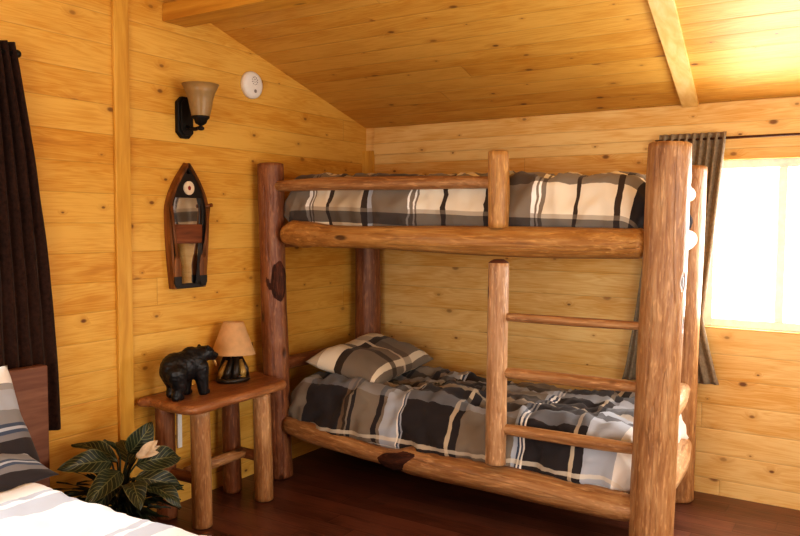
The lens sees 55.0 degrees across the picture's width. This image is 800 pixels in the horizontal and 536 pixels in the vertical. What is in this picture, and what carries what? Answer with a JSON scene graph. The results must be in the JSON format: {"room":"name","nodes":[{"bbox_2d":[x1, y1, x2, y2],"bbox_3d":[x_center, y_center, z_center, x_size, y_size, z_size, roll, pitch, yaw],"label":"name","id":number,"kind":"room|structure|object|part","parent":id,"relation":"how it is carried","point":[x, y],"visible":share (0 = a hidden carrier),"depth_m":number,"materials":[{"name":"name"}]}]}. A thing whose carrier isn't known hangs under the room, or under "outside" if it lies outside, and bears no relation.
{"room":"cabin bedroom","nodes":[
{"label":"cabin bedroom","id":0,"kind":"room"},
{"bbox_2d":[0,0,365,511],"bbox_3d":[-2.242,-0.246,2.465,0.140,3.176,7.200,2,4,33],"label":"wall","id":1,"kind":"structure","parent":0,"point":[65,46],"depth_m":3.89,"materials":[{"name":"brown wood"}]},
{"bbox_2d":[1,49,20,57],"bbox_3d":[-2.036,-0.855,2.543,0.079,0.034,1.609,2,4,33],"label":"curtain rod","id":2,"kind":"object","parent":1,"relation":"attached to","point":[2,50],"visible":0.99,"depth_m":3.17,"materials":[{"name":"black metal"}]},
{"bbox_2d":[0,40,60,430],"bbox_3d":[-1.607,-0.104,3.217,0.050,1.661,0.376,2,4,33],"label":"curtain","id":3,"kind":"object","parent":2,"relation":"hanging from","point":[27,322],"visible":0.83,"depth_m":3.23,"materials":[{"name":"black fabric"}]},
{"bbox_2d":[111,0,134,481],"bbox_3d":[-1.344,-0.087,3.733,0.020,2.720,0.086,2,4,33],"label":"trim","id":4,"kind":"structure","parent":1,"relation":"attached to","point":[119,8],"depth_m":3.71,"materials":[{"name":"brown wood"}]},
{"bbox_2d":[176,414,181,447],"bbox_3d":[-1.171,0.855,4.075,0.012,0.200,0.030,2,4,33],"label":"wall strip","id":5,"kind":"object","parent":1,"relation":"attached to","point":[178,416],"visible":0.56,"depth_m":4.07,"materials":[{"name":"white plastic"}]},
{"bbox_2d":[164,163,212,288],"bbox_3d":[-1.112,-0.224,4.049,0.058,0.659,0.287,2,4,33],"label":"wall decoration","id":6,"kind":"object","parent":1,"relation":"attached to","point":[186,206],"visible":1,"depth_m":4.04,"materials":[{"name":"brown wood"}]},
{"bbox_2d":[173,197,199,283],"bbox_3d":[-1.130,-0.144,4.055,0.006,0.458,0.190,2,4,33],"label":"mirror glass","id":7,"kind":"object","parent":6,"relation":"on","point":[186,209],"depth_m":4.06,"materials":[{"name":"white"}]},
{"bbox_2d":[175,81,218,138],"bbox_3d":[-1.042,-0.809,3.967,0.223,0.271,0.188,2,4,33],"label":"wall sconce","id":8,"kind":"object","parent":1,"relation":"attached to","point":[197,105],"visible":1,"depth_m":3.93,"materials":[{"name":"black metal"}]},
{"bbox_3d":[-1.064,-0.729,3.986,0.122,0.038,0.036,2,4,33],"label":"arm","id":9,"kind":"part","parent":8,"relation":"part of","materials":[{"name":"black metal"}]},
{"bbox_3d":[-1.027,-0.863,3.954,0.188,0.162,0.188,2,4,33],"label":"lamp shade","id":10,"kind":"part","parent":8,"relation":"part of","materials":[{"name":"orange glass"}]},
{"bbox_2d":[162,0,327,27],"bbox_3d":[0.817,-1.212,2.690,4.700,0.088,0.155,2,4,33],"label":"trim","id":11,"kind":"structure","parent":1,"relation":"attached to","point":[184,13],"depth_m":3.74,"materials":[{"name":"brown wood"}]},
{"bbox_2d":[241,71,262,98],"bbox_3d":[-0.849,-1.054,4.423,0.042,0.156,0.156,2,4,33],"label":"smoke detector","id":12,"kind":"object","parent":1,"relation":"attached to","point":[251,82],"visible":1,"depth_m":4.40,"materials":[{"name":"white plastic"}]},
{"bbox_2d":[149,447,799,535],"bbox_3d":[-0.212,1.467,1.260,4.980,0.080,7.480,2,4,33],"label":"floor","id":13,"kind":"structure","parent":0,"point":[329,492],"depth_m":3.99,"materials":[{"name":"laminate"}]},
{"bbox_2d":[8,364,49,486],"bbox_3d":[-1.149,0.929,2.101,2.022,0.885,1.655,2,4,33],"label":"headboard","id":14,"kind":"object","parent":13,"relation":"on","point":[30,383],"visible":0.27,"depth_m":3.25,"materials":[{"name":"brown wood"}]},
{"bbox_3d":[-1.192,0.966,1.987,1.930,0.175,1.235,2,4,33],"label":"mattress","id":15,"kind":"object","parent":14,"relation":"on","visible":0},
{"bbox_2d":[0,483,203,535],"bbox_3d":[-1.044,1.021,1.884,1.767,0.411,1.426,2,4,33],"label":"comforter","id":16,"kind":"object","parent":15,"relation":"on","point":[29,509],"visible":0.98,"depth_m":2.48,"materials":[{"name":"white fabric"}]},
{"bbox_2d":[0,453,58,491],"bbox_3d":[-1.616,0.731,2.712,0.349,0.154,0.670,3,4,36],"label":"pillow","id":17,"kind":"object","parent":16,"relation":"on","point":[16,470],"visible":0.81,"depth_m":2.80,"materials":[{"name":"grey fabric"}]},
{"bbox_2d":[0,365,39,461],"bbox_3d":[-1.661,0.611,2.783,0.290,0.401,0.693,2,4,33],"label":"pillow","id":18,"kind":"object","parent":17,"relation":"on","point":[15,438],"visible":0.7,"depth_m":2.95,"materials":[{"name":"fabric"}]},
{"bbox_2d":[53,422,183,521],"bbox_3d":[-1.232,1.000,3.417,0.552,0.586,0.575,2,4,33],"label":"potted plant","id":19,"kind":"object","parent":13,"relation":"on","point":[156,482],"visible":0.83,"depth_m":3.39,"materials":[{"name":"green plant"}]},
{"bbox_3d":[-1.207,0.980,3.409,0.165,0.293,0.117,2,4,33],"label":"stem","id":20,"kind":"part","parent":19,"relation":"part of","materials":[{"name":"green plant"}]},
{"bbox_2d":[137,372,286,529],"bbox_3d":[-0.925,0.944,4.091,0.409,0.626,0.862,2,4,33],"label":"nightstand","id":21,"kind":"object","parent":13,"relation":"on","point":[259,387],"visible":0.95,"depth_m":3.90,"materials":[{"name":"brown wood"}]},
{"bbox_3d":[-1.181,0.976,3.880,0.110,0.584,0.102,2,4,33],"label":"leg","id":22,"kind":"part","parent":21,"relation":"part of","materials":[{"name":"brown wood"}]},
{"bbox_2d":[159,344,217,401],"bbox_3d":[-1.061,0.518,3.865,0.173,0.248,0.342,2,4,33],"label":"bear figurine","id":23,"kind":"object","parent":21,"relation":"on","point":[177,370],"visible":1,"depth_m":3.80,"materials":[{"name":"black plastic"}]},
{"bbox_3d":[-0.974,0.984,3.766,0.108,0.584,0.100,2,4,33],"label":"leg","id":24,"kind":"part","parent":21,"relation":"part of","materials":[{"name":"brown wood"}]},
{"bbox_3d":[-0.936,0.955,4.263,0.109,0.584,0.101,2,4,33],"label":"leg","id":25,"kind":"part","parent":21,"relation":"part of","materials":[{"name":"brown wood"}]},
{"bbox_2d":[213,321,255,383],"bbox_3d":[-0.918,0.458,4.224,0.244,0.329,0.244,2,4,33],"label":"table lamp","id":26,"kind":"object","parent":21,"relation":"on","point":[233,342],"visible":0.98,"depth_m":4.16,"materials":[{"name":"fabric"}]},
{"bbox_3d":[-0.917,0.387,4.220,0.244,0.189,0.244,2,4,33],"label":"lamp shade","id":27,"kind":"part","parent":26,"relation":"part of","materials":[{"name":"fabric"}]},
{"bbox_3d":[-0.738,0.963,4.136,0.112,0.584,0.101,2,4,33],"label":"leg","id":28,"kind":"part","parent":21,"relation":"part of","materials":[{"name":"brown wood"}]},
{"bbox_2d":[257,141,707,535],"bbox_3d":[0.453,0.328,4.296,2.428,1.849,1.148,2,4,33],"label":"bunk bed","id":29,"kind":"object","parent":13,"relation":"on","point":[665,387],"visible":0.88,"depth_m":3.65,"materials":[{"name":"brown wood"}]},
{"bbox_3d":[-0.730,0.312,4.499,0.214,1.844,0.157,2,4,33],"label":"post","id":30,"kind":"part","parent":29,"relation":"part of","materials":[{"name":"brown wood"}]},
{"bbox_3d":[-0.473,0.549,4.919,0.083,0.082,0.880,2,4,33],"label":"rail","id":31,"kind":"part","parent":29,"relation":"part of","materials":[{"name":"brown wood"}]},
{"bbox_3d":[-0.220,0.287,5.300,0.184,1.801,0.178,2,4,33],"label":"post","id":32,"kind":"part","parent":29,"relation":"part of","materials":[{"name":"brown wood"}]},
{"bbox_3d":[-0.141,-0.448,4.068,1.400,0.081,0.075,2,4,33],"label":"guard rail","id":33,"kind":"part","parent":29,"relation":"part of","materials":[{"name":"brown wood"}]},
{"bbox_3d":[0.203,1.000,3.938,2.058,0.201,0.144,2,4,33],"label":"rail","id":34,"kind":"part","parent":29,"relation":"part of","materials":[{"name":"brown wood"}]},
{"bbox_3d":[0.196,-0.152,3.881,2.080,0.172,0.145,2,4,33],"label":"rail","id":35,"kind":"part","parent":29,"relation":"part of","materials":[{"name":"brown wood"}]},
{"bbox_3d":[0.467,0.459,3.704,0.103,1.003,0.104,2,4,33],"label":"ladder post","id":36,"kind":"part","parent":29,"relation":"part of","materials":[{"name":"brown wood"}]},
{"bbox_3d":[0.470,-0.374,3.667,0.104,0.371,0.101,2,4,33],"label":"guard post","id":37,"kind":"part","parent":29,"relation":"part of","materials":[{"name":"brown wood"}]},
{"bbox_3d":[1.119,0.389,3.318,0.224,1.849,0.190,2,4,33],"label":"post","id":38,"kind":"part","parent":29,"relation":"part of","materials":[{"name":"brown wood"}]},
{"bbox_3d":[1.347,0.972,3.777,0.129,0.116,0.865,2,4,27],"label":"rail","id":39,"kind":"part","parent":29,"relation":"part of","materials":[{"name":"brown wood"}]},
{"bbox_3d":[1.348,0.668,3.760,0.096,0.085,0.865,2,4,27],"label":"rail","id":40,"kind":"part","parent":29,"relation":"part of","materials":[{"name":"brown wood"}]},
{"bbox_3d":[1.536,0.360,4.144,0.182,1.812,0.165,2,4,33],"label":"post","id":41,"kind":"part","parent":29,"relation":"part of","materials":[{"name":"brown wood"}]},
{"bbox_3d":[1.353,-0.131,3.712,0.121,0.111,0.865,2,4,26],"label":"rail","id":42,"kind":"part","parent":29,"relation":"part of","materials":[{"name":"brown wood"}]},
{"bbox_3d":[1.353,-0.366,3.699,0.097,0.084,0.865,2,4,27],"label":"rail","id":43,"kind":"part","parent":29,"relation":"part of","materials":[{"name":"brown wood"}]},
{"bbox_2d":[177,0,799,128],"bbox_3d":[-0.197,-1.247,1.099,4.980,1.113,7.480,2,4,33],"label":"ceiling","id":44,"kind":"structure","parent":0,"point":[380,63],"depth_m":3.98,"materials":[{"name":"brown wood"}]},
{"bbox_2d":[648,0,698,107],"bbox_3d":[1.225,-1.082,3.505,0.110,0.480,1.642,2,4,27],"label":"trim","id":45,"kind":"structure","parent":44,"relation":"attached to","point":[664,12],"depth_m":3.63,"materials":[{"name":"brown wood"}]},
{"bbox_2d":[366,96,799,509],"bbox_3d":[1.772,0.177,4.280,4.700,2.162,0.140,2,4,33],"label":"wall","id":46,"kind":"structure","parent":0,"point":[748,423],"depth_m":4.59,"materials":[{"name":"brown wood"}]},
{"bbox_2d":[362,151,374,173],"bbox_3d":[-0.228,0.178,5.449,0.075,2.000,0.050,2,4,33],"label":"trim","id":47,"kind":"structure","parent":46,"relation":"attached to","point":[368,157],"depth_m":5.37,"materials":[{"name":"brown wood"}]},
{"bbox_2d":[374,97,799,154],"bbox_3d":[1.768,-0.800,4.136,4.622,0.186,0.016,2,4,33],"label":"trim","id":48,"kind":"structure","parent":46,"relation":"attached to","point":[775,115],"depth_m":4.52,"materials":[{"name":"brown wood"}]},
{"bbox_2d":[655,133,799,140],"bbox_3d":[2.210,-0.676,3.821,1.830,0.014,0.049,2,4,33],"label":"curtain rod","id":49,"kind":"object","parent":46,"relation":"attached to","point":[784,134],"visible":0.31,"depth_m":4.04,"materials":[{"name":"black metal"}]},
{"bbox_2d":[622,131,726,384],"bbox_3d":[1.515,-0.041,4.277,0.530,1.395,0.038,2,4,33],"label":"curtain","id":50,"kind":"object","parent":49,"relation":"hanging from","point":[709,153],"visible":0.26,"depth_m":4.18,"materials":[{"name":"grey fabric"}]},
{"bbox_2d":[703,158,799,331],"bbox_3d":[2.283,-0.112,3.945,1.340,0.915,0.056,2,4,33],"label":"window","id":51,"kind":"structure","parent":46,"relation":"in","point":[783,164],"depth_m":4.10,"materials":[{"name":"white plastic"}]},
{"bbox_3d":[0.441,0.842,4.356,1.955,0.190,0.740,2,4,33],"label":"mattress","id":52,"kind":"object","parent":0,"visible":0},
{"bbox_2d":[288,366,688,492],"bbox_3d":[0.421,0.811,4.356,2.184,0.374,1.044,2,4,33],"label":"comforter","id":53,"kind":"object","parent":52,"relation":"on","point":[440,411],"visible":0.62,"depth_m":4.03,"materials":[{"name":"fabric"}]},
{"bbox_2d":[306,333,432,383],"bbox_3d":[-0.171,0.551,4.749,0.492,0.233,0.724,2,4,29],"label":"pillow","id":54,"kind":"object","parent":53,"relation":"on","point":[373,357],"visible":0.94,"depth_m":4.55,"materials":[{"name":"fabric"}]},
{"bbox_3d":[0.447,-0.311,4.287,1.955,0.200,0.740,2,4,33],"label":"mattress","id":55,"kind":"object","parent":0,"visible":0},
{"bbox_2d":[284,170,692,228],"bbox_3d":[0.428,-0.344,4.287,2.180,0.414,1.022,2,4,33],"label":"comforter","id":56,"kind":"object","parent":55,"relation":"on","point":[615,199],"visible":0.51,"depth_m":3.75,"materials":[{"name":"fabric"}]}
]}

